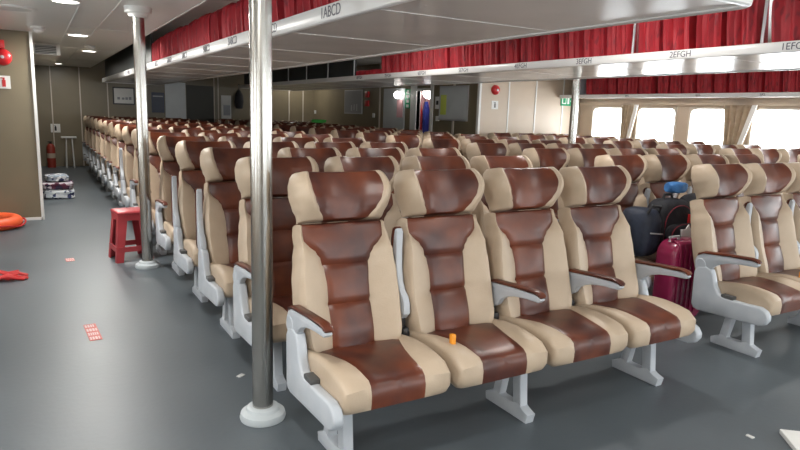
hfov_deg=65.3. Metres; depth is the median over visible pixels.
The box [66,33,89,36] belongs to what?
recessed light
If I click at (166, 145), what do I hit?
seat
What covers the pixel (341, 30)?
shelf
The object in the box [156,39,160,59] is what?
jacket
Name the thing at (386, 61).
curtain
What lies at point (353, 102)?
poster
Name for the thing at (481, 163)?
seat
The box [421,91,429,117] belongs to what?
wall
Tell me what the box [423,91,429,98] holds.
globe lamp
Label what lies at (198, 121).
seat
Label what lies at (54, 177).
quilt
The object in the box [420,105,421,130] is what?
jacket
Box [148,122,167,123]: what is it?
seat
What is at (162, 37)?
jacket
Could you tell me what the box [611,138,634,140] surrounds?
seat
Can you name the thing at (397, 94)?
globe lamp
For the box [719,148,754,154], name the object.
seat
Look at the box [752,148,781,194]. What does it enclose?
seat
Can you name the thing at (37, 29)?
smoke detector
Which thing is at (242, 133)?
seat
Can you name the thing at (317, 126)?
seat
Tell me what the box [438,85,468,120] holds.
map poster
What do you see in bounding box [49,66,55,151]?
trim
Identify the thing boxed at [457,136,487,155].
seat
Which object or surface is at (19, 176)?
wall
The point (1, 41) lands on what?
alarm box
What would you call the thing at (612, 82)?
jacket
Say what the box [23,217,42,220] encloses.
baseboard
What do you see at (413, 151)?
seat
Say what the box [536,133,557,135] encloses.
seat
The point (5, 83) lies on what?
sign
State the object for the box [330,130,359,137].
seat
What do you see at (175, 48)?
curtain
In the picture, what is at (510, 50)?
curtain
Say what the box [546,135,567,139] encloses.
seat
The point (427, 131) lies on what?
seat
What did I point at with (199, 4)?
trim
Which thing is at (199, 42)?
curtain
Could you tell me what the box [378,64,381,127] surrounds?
trim
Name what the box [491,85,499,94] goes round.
bell
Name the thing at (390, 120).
door
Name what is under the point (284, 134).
seat
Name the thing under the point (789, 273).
seat cushion
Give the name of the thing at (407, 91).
safety sign
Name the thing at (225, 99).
poster
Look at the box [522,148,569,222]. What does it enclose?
seat
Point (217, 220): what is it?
seat
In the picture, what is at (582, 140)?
seat
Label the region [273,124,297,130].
seat
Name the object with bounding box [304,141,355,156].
seat
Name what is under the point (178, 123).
seat
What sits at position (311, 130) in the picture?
seat
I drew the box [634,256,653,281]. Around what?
armrest
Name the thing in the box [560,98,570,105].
exit sign
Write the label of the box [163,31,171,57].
jacket
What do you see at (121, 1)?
trim
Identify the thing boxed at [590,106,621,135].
window
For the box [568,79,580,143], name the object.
steel pole
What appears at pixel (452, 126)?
trim
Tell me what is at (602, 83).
jacket
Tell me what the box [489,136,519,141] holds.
seat
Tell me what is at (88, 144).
seat
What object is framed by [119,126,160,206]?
seat
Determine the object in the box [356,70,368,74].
jacket
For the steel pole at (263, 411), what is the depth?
2.88 m
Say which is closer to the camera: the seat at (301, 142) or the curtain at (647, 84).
the seat at (301, 142)
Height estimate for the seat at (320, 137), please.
1.231 m
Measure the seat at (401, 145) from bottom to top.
1.231 m
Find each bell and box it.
[0,49,11,65]
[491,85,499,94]
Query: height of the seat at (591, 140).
1.231 m
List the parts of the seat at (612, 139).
headrest panel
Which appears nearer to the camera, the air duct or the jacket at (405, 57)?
the jacket at (405, 57)
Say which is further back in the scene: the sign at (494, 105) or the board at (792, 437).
the sign at (494, 105)
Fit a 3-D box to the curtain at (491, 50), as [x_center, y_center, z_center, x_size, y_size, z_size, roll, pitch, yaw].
[1.074,-1.960,7.000,0.188,0.420,0.344,-4,11,-30]
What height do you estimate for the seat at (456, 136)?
1.231 m
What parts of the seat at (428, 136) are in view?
headrest panel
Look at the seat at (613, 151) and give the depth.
6.48 m
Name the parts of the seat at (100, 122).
panel, backrest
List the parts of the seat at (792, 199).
backrest, armrest, panel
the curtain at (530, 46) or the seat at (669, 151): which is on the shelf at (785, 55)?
the curtain at (530, 46)
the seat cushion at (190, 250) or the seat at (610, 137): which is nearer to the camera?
the seat cushion at (190, 250)
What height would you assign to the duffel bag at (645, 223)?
0.410 m
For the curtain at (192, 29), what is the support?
on the shelf at (341, 30)
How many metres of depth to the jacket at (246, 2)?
4.95 m
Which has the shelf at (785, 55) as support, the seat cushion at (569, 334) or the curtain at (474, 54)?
the curtain at (474, 54)
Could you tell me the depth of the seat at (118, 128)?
8.78 m
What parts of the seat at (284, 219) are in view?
armrest, panel, panel, backrest, cushion panel, headrest panel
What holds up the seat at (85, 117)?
on the floor
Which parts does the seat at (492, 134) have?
headrest panel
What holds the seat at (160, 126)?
on the floor
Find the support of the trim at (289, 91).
attached to the wall at (64, 79)
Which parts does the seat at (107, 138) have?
panel, backrest, headrest panel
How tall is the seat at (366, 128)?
0.931 m
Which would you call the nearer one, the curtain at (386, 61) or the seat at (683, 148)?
the seat at (683, 148)
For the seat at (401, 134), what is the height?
1.231 m
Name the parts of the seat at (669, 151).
headrest panel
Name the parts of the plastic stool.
leg, leg, seat, leg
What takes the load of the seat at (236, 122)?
on the floor
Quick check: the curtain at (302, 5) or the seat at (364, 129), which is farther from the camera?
the seat at (364, 129)
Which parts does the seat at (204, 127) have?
headrest panel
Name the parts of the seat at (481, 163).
panel, backrest, headrest panel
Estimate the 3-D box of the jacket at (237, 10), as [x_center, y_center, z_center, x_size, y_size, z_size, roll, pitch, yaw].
[-1.297,-1.726,5.253,0.193,0.417,0.344,-4,11,-30]
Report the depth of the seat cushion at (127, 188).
7.81 m
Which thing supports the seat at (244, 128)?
on the floor
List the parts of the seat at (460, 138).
headrest panel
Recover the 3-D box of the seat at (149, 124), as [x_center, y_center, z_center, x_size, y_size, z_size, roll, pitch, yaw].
[-3.676,-0.976,9.839,0.586,1.231,0.708,-4,12,-30]
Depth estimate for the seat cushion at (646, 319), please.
3.49 m
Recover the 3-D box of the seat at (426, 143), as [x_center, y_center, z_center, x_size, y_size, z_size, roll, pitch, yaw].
[0.590,-0.378,7.272,0.563,1.231,0.716,-4,12,-30]
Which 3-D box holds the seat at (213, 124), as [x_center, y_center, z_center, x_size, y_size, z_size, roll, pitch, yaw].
[-3.135,-1.192,11.152,0.610,1.231,0.716,-4,12,-30]
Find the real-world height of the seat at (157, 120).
0.931 m
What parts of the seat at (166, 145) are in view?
armrest, panel, backrest, panel, headrest panel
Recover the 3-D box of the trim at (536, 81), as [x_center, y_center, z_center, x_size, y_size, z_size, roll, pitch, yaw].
[2.572,-1.858,11.988,0.028,2.620,0.008,-4,12,-30]
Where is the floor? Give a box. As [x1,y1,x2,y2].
[0,166,799,449]
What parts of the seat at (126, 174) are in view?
armrest, panel, backrest, panel, headrest panel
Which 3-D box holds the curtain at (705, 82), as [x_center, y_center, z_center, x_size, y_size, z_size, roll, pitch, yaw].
[4.760,-2.212,9.689,0.194,0.392,0.320,-4,12,-30]
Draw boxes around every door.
[165,83,185,118]
[186,85,213,121]
[383,88,405,129]
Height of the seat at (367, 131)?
1.231 m
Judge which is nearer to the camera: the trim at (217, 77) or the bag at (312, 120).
the bag at (312, 120)
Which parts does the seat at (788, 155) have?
headrest panel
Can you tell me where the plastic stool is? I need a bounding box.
[108,207,153,263]
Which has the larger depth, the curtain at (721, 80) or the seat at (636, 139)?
the seat at (636, 139)
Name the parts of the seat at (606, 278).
panel, armrest, backrest, headrest panel, cushion panel, armrest, panel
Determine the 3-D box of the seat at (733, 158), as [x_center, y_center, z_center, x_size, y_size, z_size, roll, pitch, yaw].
[3.397,-0.036,5.877,0.610,1.231,0.716,-4,12,-30]
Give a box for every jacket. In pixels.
[152,37,160,61]
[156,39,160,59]
[160,35,164,58]
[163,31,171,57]
[167,30,174,56]
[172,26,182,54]
[178,25,186,52]
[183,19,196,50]
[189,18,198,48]
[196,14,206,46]
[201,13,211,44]
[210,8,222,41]
[221,2,235,38]
[231,0,244,35]
[243,0,248,30]
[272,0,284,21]
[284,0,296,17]
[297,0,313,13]
[313,0,330,8]
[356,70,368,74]
[369,69,381,74]
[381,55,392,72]
[392,54,401,72]
[401,52,410,71]
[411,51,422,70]
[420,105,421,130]
[421,99,429,145]
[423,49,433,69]
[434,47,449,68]
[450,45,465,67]
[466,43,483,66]
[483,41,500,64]
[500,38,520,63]
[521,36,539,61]
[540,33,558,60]
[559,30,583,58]
[586,78,597,94]
[597,78,607,93]
[608,78,617,93]
[618,77,628,93]
[628,77,639,93]
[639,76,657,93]
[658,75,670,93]
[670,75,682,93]
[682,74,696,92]
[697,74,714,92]
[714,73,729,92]
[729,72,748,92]
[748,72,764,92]
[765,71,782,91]
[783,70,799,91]
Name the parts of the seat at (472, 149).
headrest panel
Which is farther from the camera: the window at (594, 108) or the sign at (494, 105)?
the window at (594, 108)
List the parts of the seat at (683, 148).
headrest panel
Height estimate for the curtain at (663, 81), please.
0.394 m
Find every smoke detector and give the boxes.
[30,26,45,32]
[84,45,94,50]
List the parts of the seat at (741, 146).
headrest panel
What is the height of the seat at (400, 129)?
1.231 m
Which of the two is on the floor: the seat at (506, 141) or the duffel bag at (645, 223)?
the seat at (506, 141)
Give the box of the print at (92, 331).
[85,324,99,339]
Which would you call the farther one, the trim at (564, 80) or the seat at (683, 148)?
the trim at (564, 80)
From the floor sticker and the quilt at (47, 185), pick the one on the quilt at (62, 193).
the quilt at (47, 185)
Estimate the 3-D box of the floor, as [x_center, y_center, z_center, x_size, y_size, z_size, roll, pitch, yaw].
[-0.116,0.262,7.348,12.100,0.100,21.700,-4,12,-30]
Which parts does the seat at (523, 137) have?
headrest panel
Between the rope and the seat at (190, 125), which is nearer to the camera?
the rope
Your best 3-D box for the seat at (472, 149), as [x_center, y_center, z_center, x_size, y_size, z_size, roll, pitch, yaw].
[1.042,-0.230,6.528,0.584,1.231,0.716,-4,12,-30]
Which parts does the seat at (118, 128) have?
panel, backrest, panel, headrest panel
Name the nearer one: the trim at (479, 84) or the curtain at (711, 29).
the curtain at (711, 29)
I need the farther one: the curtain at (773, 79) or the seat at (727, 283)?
the curtain at (773, 79)
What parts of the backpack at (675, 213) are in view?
grab handle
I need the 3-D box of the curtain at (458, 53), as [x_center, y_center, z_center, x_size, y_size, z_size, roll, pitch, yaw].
[0.749,-2.069,7.544,0.193,0.422,0.372,-4,12,-30]
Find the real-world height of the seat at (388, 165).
1.231 m
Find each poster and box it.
[221,95,230,118]
[344,90,362,113]
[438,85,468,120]
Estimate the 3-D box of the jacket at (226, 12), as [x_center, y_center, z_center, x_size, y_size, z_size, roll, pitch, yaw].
[-1.467,-1.774,5.542,0.187,0.400,0.389,-4,12,-30]
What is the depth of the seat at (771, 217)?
4.67 m
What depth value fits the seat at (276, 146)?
5.49 m
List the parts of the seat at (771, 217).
armrest, panel, backrest, headrest panel, cushion panel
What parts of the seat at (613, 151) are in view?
headrest panel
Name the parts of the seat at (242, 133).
headrest panel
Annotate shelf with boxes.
[102,0,752,84]
[238,0,799,90]
[559,79,799,98]
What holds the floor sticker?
on the floor
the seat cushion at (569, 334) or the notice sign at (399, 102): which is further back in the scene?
the notice sign at (399, 102)
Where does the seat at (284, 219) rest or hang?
on the floor
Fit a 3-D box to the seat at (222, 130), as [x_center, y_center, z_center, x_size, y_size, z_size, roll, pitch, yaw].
[-2.310,-0.861,8.588,0.562,0.931,0.708,-4,12,-30]
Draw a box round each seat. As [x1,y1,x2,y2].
[82,116,105,171]
[85,116,109,175]
[88,117,114,180]
[92,118,119,185]
[96,119,125,191]
[101,121,132,197]
[106,122,135,205]
[113,124,149,207]
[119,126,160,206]
[129,129,173,236]
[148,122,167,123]
[148,123,178,126]
[149,132,189,254]
[155,135,209,275]
[157,120,180,121]
[158,125,190,128]
[165,121,189,123]
[169,127,203,131]
[171,140,235,301]
[174,122,200,125]
[182,129,220,135]
[185,124,212,127]
[195,147,249,338]
[196,121,219,123]
[196,125,227,129]
[198,132,241,140]
[207,123,232,125]
[211,127,244,132]
[215,119,233,123]
[218,136,249,147]
[219,124,246,127]
[225,120,243,124]
[227,130,249,136]
[233,156,318,391]
[234,126,249,130]
[235,121,249,124]
[243,141,298,157]
[248,133,288,141]
[272,131,304,136]
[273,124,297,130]
[273,137,318,147]
[277,147,341,222]
[286,170,449,449]
[290,126,315,133]
[294,134,332,141]
[303,125,324,127]
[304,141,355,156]
[309,128,336,133]
[320,126,343,129]
[323,137,365,147]
[324,156,400,242]
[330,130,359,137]
[341,128,366,131]
[345,147,404,209]
[348,127,370,129]
[355,126,375,128]
[356,132,387,142]
[359,142,407,156]
[364,130,391,135]
[370,129,394,132]
[375,127,397,131]
[386,135,421,149]
[391,133,421,139]
[391,168,547,423]
[395,131,422,138]
[398,129,422,147]
[400,155,470,217]
[406,148,460,156]
[422,135,455,140]
[422,138,460,150]
[423,131,448,134]
[423,133,451,136]
[454,134,480,138]
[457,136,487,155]
[461,139,496,161]
[466,142,508,162]
[469,155,532,236]
[483,167,627,366]
[487,132,512,138]
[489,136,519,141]
[497,139,531,145]
[508,143,547,155]
[512,133,534,138]
[520,135,546,140]
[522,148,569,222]
[531,139,563,145]
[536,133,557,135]
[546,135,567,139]
[547,143,583,166]
[558,166,701,385]
[559,137,586,144]
[567,148,610,206]
[576,136,593,138]
[582,143,616,149]
[586,137,610,143]
[593,136,615,138]
[594,154,655,288]
[603,140,633,148]
[608,148,647,184]
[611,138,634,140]
[631,140,658,148]
[634,138,656,140]
[640,154,690,205]
[645,148,681,182]
[656,144,688,181]
[657,141,682,143]
[682,141,704,144]
[684,154,728,197]
[686,144,714,154]
[690,163,799,357]
[712,144,738,153]
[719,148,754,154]
[724,154,763,196]
[737,144,761,148]
[740,162,799,325]
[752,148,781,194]
[778,148,799,193]
[782,162,799,256]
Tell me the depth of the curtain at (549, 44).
6.18 m
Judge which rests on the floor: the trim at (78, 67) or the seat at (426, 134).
the seat at (426, 134)
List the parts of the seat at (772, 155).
headrest panel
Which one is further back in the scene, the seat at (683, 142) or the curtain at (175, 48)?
the seat at (683, 142)
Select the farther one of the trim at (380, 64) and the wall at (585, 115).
the trim at (380, 64)
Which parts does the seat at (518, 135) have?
headrest panel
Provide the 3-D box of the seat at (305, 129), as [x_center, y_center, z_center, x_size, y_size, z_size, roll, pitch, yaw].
[-1.624,-1.119,11.019,0.563,1.231,0.716,-4,12,-30]
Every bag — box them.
[234,84,243,108]
[311,119,325,122]
[623,205,662,256]
[680,193,724,223]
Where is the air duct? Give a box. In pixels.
[33,42,60,65]
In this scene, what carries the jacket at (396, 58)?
on the shelf at (785, 55)
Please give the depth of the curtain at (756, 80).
8.96 m
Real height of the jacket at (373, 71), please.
0.129 m
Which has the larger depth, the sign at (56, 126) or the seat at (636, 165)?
the sign at (56, 126)
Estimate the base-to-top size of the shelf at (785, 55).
0.635 m
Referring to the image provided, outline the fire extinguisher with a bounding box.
[46,141,55,167]
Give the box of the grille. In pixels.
[35,45,56,54]
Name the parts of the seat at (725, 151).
headrest panel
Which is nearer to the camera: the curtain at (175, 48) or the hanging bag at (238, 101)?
the curtain at (175, 48)
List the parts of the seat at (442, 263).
armrest, panel, backrest, headrest panel, cushion panel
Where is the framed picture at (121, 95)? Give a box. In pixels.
[112,87,134,104]
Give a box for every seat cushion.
[126,187,129,197]
[136,196,139,206]
[151,207,154,225]
[163,221,173,243]
[183,239,197,266]
[210,263,233,297]
[248,297,287,342]
[307,334,449,414]
[409,319,547,388]
[499,306,627,366]
[575,294,695,347]
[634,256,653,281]
[718,274,799,315]
[757,268,799,282]
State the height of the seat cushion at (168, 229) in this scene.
0.175 m
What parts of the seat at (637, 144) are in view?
headrest panel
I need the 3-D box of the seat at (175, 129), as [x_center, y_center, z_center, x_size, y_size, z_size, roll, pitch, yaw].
[-2.790,-0.680,8.341,0.586,1.231,0.708,-4,12,-30]
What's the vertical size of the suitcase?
0.696 m
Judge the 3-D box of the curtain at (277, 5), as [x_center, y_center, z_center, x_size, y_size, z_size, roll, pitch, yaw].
[-0.846,-1.572,4.487,0.193,0.412,0.388,-4,12,-30]
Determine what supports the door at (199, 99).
in the wall at (64, 79)
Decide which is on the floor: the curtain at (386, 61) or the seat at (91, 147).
the seat at (91, 147)
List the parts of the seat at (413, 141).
headrest panel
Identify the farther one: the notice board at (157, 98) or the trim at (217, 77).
the trim at (217, 77)
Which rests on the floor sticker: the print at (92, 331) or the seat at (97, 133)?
the print at (92, 331)
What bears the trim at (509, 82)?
attached to the wall at (522, 94)
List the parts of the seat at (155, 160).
backrest, panel, headrest panel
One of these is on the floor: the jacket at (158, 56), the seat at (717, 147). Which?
the seat at (717, 147)
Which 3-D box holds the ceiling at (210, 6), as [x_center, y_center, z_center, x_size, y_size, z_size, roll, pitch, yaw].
[-0.028,-2.414,6.870,12.100,0.100,21.700,-4,12,-30]
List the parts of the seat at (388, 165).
backrest, headrest panel, panel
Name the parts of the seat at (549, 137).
headrest panel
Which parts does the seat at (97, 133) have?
panel, backrest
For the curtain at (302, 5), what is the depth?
3.91 m
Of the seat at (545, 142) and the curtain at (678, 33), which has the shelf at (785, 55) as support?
the curtain at (678, 33)
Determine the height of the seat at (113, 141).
1.231 m
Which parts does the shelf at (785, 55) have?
post, shelf panel, post, post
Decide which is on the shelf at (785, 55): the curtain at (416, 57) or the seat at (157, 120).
the curtain at (416, 57)
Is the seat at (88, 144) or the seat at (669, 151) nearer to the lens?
the seat at (669, 151)
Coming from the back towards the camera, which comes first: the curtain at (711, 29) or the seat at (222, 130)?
the seat at (222, 130)
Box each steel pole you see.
[123,5,159,269]
[240,0,285,427]
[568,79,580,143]
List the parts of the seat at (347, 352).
armrest, panel, panel, headrest panel, backrest, cushion panel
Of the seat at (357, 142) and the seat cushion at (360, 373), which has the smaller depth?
the seat cushion at (360, 373)
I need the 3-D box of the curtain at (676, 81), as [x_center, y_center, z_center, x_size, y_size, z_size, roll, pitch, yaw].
[4.508,-2.303,10.117,0.193,0.406,0.243,-4,12,-30]
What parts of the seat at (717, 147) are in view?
headrest panel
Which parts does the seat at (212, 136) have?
headrest panel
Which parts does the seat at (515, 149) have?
headrest panel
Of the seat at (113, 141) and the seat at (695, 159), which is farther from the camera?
the seat at (113, 141)
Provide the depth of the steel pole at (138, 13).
5.63 m
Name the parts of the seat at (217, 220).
armrest, panel, backrest, panel, headrest panel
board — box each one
[151,92,164,112]
[779,429,799,449]
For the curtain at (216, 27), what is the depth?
5.78 m
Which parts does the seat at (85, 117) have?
panel, backrest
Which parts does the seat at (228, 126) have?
headrest panel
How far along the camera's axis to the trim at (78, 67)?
14.94 m
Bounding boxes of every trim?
[29,32,44,219]
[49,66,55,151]
[60,0,83,43]
[63,0,123,65]
[78,67,84,165]
[90,0,207,67]
[107,83,108,116]
[213,78,214,121]
[217,77,218,118]
[289,91,289,120]
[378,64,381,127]
[409,85,433,131]
[451,84,455,135]
[475,83,481,133]
[506,82,510,132]
[533,81,537,132]
[560,80,564,133]
[579,103,799,105]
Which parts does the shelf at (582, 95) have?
plate, shelf panel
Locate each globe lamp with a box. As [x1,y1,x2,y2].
[394,91,402,98]
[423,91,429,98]
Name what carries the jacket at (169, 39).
on the shelf at (341, 30)
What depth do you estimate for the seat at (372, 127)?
12.74 m
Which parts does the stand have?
leg, leg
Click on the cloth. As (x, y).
(671, 187)
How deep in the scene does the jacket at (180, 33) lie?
7.15 m
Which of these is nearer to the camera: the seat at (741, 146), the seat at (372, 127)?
the seat at (741, 146)
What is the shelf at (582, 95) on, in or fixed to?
attached to the wall at (585, 115)
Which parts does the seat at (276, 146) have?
headrest panel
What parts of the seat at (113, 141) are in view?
panel, backrest, panel, headrest panel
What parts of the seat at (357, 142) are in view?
headrest panel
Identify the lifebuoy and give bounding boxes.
[0,212,26,230]
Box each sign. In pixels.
[0,75,10,88]
[50,124,60,131]
[396,100,402,117]
[405,89,410,107]
[435,97,438,108]
[491,101,497,108]
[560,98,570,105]
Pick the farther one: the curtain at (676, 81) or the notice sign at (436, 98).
the notice sign at (436, 98)
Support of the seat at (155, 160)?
on the floor
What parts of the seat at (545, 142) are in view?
headrest panel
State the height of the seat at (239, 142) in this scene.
1.231 m
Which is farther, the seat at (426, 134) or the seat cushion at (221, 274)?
the seat at (426, 134)
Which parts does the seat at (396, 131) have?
headrest panel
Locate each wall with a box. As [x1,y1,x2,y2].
[0,29,40,217]
[34,60,313,165]
[314,64,477,135]
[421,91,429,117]
[475,79,580,136]
[578,98,799,144]
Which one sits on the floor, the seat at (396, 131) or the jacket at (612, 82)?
the seat at (396, 131)
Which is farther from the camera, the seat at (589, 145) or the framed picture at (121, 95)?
the framed picture at (121, 95)
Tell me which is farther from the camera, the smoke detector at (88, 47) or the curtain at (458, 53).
the smoke detector at (88, 47)
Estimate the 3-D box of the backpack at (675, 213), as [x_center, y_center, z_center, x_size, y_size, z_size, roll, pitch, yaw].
[2.119,-0.012,4.896,0.354,0.471,0.294,-3,11,-25]
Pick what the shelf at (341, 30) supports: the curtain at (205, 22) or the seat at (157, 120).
the curtain at (205, 22)
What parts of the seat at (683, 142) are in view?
headrest panel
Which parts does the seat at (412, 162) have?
headrest panel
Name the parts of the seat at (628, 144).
headrest panel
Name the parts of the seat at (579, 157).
headrest panel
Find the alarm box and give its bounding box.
[0,40,4,48]
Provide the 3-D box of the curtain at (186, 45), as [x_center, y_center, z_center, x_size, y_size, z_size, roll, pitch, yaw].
[-2.284,-2.053,6.905,0.193,0.416,0.318,-4,12,-30]
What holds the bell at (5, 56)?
attached to the wall at (19, 176)
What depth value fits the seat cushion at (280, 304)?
3.24 m
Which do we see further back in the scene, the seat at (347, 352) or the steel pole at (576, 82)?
the steel pole at (576, 82)
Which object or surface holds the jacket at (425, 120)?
hanging from the wall at (423, 98)
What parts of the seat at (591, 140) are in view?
headrest panel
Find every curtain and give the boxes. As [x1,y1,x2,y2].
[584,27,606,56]
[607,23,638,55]
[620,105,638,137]
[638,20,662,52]
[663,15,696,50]
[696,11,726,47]
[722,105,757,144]
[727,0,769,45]
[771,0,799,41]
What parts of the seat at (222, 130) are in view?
headrest panel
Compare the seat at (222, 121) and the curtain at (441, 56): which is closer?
the curtain at (441, 56)
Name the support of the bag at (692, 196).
on the seat at (663, 169)
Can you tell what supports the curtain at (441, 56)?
on the shelf at (785, 55)
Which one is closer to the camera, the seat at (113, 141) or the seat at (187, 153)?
the seat at (187, 153)
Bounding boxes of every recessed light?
[0,4,37,11]
[50,0,82,3]
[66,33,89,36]
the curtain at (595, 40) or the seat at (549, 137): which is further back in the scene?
the seat at (549, 137)
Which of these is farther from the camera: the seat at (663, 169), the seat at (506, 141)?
the seat at (506, 141)
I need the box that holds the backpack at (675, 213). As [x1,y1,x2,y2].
[648,193,690,252]
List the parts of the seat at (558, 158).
headrest panel, backrest, panel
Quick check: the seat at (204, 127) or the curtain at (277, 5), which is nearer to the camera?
the curtain at (277, 5)
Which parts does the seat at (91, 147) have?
panel, backrest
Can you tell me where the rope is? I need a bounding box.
[0,270,27,279]
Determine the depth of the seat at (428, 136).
8.43 m
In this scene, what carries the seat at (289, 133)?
on the floor
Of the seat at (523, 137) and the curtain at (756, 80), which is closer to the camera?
the curtain at (756, 80)
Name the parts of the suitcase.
handle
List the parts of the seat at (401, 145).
headrest panel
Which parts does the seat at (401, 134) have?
headrest panel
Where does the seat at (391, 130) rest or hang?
on the floor
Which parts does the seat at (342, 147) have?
headrest panel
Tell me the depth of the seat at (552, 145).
7.21 m
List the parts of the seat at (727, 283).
panel, backrest, armrest, headrest panel, panel, cushion panel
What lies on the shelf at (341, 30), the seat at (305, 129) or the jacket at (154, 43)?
the jacket at (154, 43)
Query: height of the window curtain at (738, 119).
0.852 m
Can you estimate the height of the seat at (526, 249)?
0.963 m
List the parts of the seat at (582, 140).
headrest panel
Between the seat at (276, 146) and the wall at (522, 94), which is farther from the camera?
the wall at (522, 94)
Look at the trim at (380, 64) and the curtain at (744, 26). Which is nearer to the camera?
the curtain at (744, 26)
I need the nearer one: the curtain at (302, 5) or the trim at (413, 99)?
the curtain at (302, 5)
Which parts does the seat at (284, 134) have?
headrest panel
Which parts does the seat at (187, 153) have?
armrest, panel, backrest, panel, headrest panel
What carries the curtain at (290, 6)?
on the shelf at (341, 30)
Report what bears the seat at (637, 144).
on the floor
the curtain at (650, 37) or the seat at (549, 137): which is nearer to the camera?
the curtain at (650, 37)
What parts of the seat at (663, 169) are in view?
armrest, backrest, panel, headrest panel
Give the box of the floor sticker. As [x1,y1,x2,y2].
[83,323,102,340]
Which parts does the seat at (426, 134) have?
headrest panel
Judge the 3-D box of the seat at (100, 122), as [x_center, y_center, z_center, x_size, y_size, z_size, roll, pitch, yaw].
[-5.056,-1.238,11.048,0.563,1.231,0.716,-4,12,-30]
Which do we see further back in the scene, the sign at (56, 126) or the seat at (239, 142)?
the sign at (56, 126)
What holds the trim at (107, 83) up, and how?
attached to the wall at (64, 79)
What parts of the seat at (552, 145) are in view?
headrest panel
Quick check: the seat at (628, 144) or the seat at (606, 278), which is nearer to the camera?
the seat at (606, 278)
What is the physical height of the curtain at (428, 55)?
0.410 m
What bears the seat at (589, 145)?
on the floor
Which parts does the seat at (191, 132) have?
headrest panel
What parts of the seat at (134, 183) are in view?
panel, armrest, backrest, headrest panel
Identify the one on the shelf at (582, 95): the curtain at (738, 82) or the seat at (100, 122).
the curtain at (738, 82)
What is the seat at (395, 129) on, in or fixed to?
on the floor
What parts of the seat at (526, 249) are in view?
armrest, panel, backrest, headrest panel, cushion panel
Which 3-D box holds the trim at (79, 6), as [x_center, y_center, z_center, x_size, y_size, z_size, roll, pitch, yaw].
[-1.164,-1.374,2.693,0.016,0.006,15.200,-4,12,-30]
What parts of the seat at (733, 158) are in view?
headrest panel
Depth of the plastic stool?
6.04 m
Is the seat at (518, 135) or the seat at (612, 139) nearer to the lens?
the seat at (612, 139)
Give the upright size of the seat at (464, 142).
1.231 m
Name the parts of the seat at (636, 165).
panel, headrest panel, backrest, cushion panel, panel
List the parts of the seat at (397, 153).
headrest panel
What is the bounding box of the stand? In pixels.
[61,136,76,167]
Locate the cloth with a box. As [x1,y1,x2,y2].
[664,181,687,192]
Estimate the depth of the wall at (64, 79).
15.03 m
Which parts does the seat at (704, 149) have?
headrest panel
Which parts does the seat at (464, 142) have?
headrest panel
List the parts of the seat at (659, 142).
headrest panel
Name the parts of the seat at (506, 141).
headrest panel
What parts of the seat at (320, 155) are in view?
headrest panel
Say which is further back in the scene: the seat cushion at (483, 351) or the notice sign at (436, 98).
the notice sign at (436, 98)
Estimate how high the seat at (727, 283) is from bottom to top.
1.231 m
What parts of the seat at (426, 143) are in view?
headrest panel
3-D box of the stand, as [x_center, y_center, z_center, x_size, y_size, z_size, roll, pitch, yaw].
[-7.749,-1.710,14.642,0.320,0.725,0.260,-4,12,-30]
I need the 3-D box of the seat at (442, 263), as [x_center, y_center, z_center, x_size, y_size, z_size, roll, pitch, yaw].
[0.310,0.358,3.095,0.586,1.231,0.708,-4,12,-30]
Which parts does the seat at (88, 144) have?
panel, backrest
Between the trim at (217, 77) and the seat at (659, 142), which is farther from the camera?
the trim at (217, 77)
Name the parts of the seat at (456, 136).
headrest panel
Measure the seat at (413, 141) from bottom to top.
1.231 m
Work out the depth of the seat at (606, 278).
3.70 m
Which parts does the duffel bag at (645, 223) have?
handle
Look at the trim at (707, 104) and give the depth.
10.14 m
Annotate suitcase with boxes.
[652,235,698,322]
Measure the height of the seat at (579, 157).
1.231 m
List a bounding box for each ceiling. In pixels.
[0,0,204,67]
[152,0,772,65]
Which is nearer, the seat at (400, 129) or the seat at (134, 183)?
the seat at (134, 183)
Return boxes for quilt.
[42,180,72,189]
[43,188,74,198]
[44,173,68,181]
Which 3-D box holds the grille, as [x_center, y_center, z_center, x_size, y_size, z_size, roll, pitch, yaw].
[-5.165,-2.557,9.101,0.270,0.120,0.012,-4,12,-30]
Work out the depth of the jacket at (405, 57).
8.50 m
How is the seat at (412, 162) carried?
on the floor
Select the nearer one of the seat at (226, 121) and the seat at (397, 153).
the seat at (397, 153)
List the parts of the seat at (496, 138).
headrest panel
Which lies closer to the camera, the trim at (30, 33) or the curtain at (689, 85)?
the trim at (30, 33)
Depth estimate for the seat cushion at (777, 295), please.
4.09 m
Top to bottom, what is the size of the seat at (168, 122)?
0.931 m
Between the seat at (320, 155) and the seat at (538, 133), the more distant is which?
the seat at (538, 133)
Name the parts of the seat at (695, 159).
armrest, backrest, headrest panel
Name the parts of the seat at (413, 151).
headrest panel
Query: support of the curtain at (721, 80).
on the shelf at (582, 95)
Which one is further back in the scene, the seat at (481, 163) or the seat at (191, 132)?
the seat at (191, 132)
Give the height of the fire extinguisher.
0.605 m
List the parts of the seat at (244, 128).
headrest panel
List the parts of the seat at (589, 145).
headrest panel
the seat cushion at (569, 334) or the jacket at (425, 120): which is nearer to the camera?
the seat cushion at (569, 334)
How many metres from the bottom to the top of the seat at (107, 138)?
1.231 m
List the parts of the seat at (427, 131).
headrest panel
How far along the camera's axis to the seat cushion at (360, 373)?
2.64 m
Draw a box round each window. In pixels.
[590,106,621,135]
[634,107,677,140]
[686,107,723,140]
[747,108,799,147]
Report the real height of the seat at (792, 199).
0.963 m
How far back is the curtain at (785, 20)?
4.25 m
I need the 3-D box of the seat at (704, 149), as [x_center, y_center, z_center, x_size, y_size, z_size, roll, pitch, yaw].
[4.151,-0.448,8.327,0.586,1.231,0.708,-4,12,-30]
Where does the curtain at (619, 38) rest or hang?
on the shelf at (785, 55)

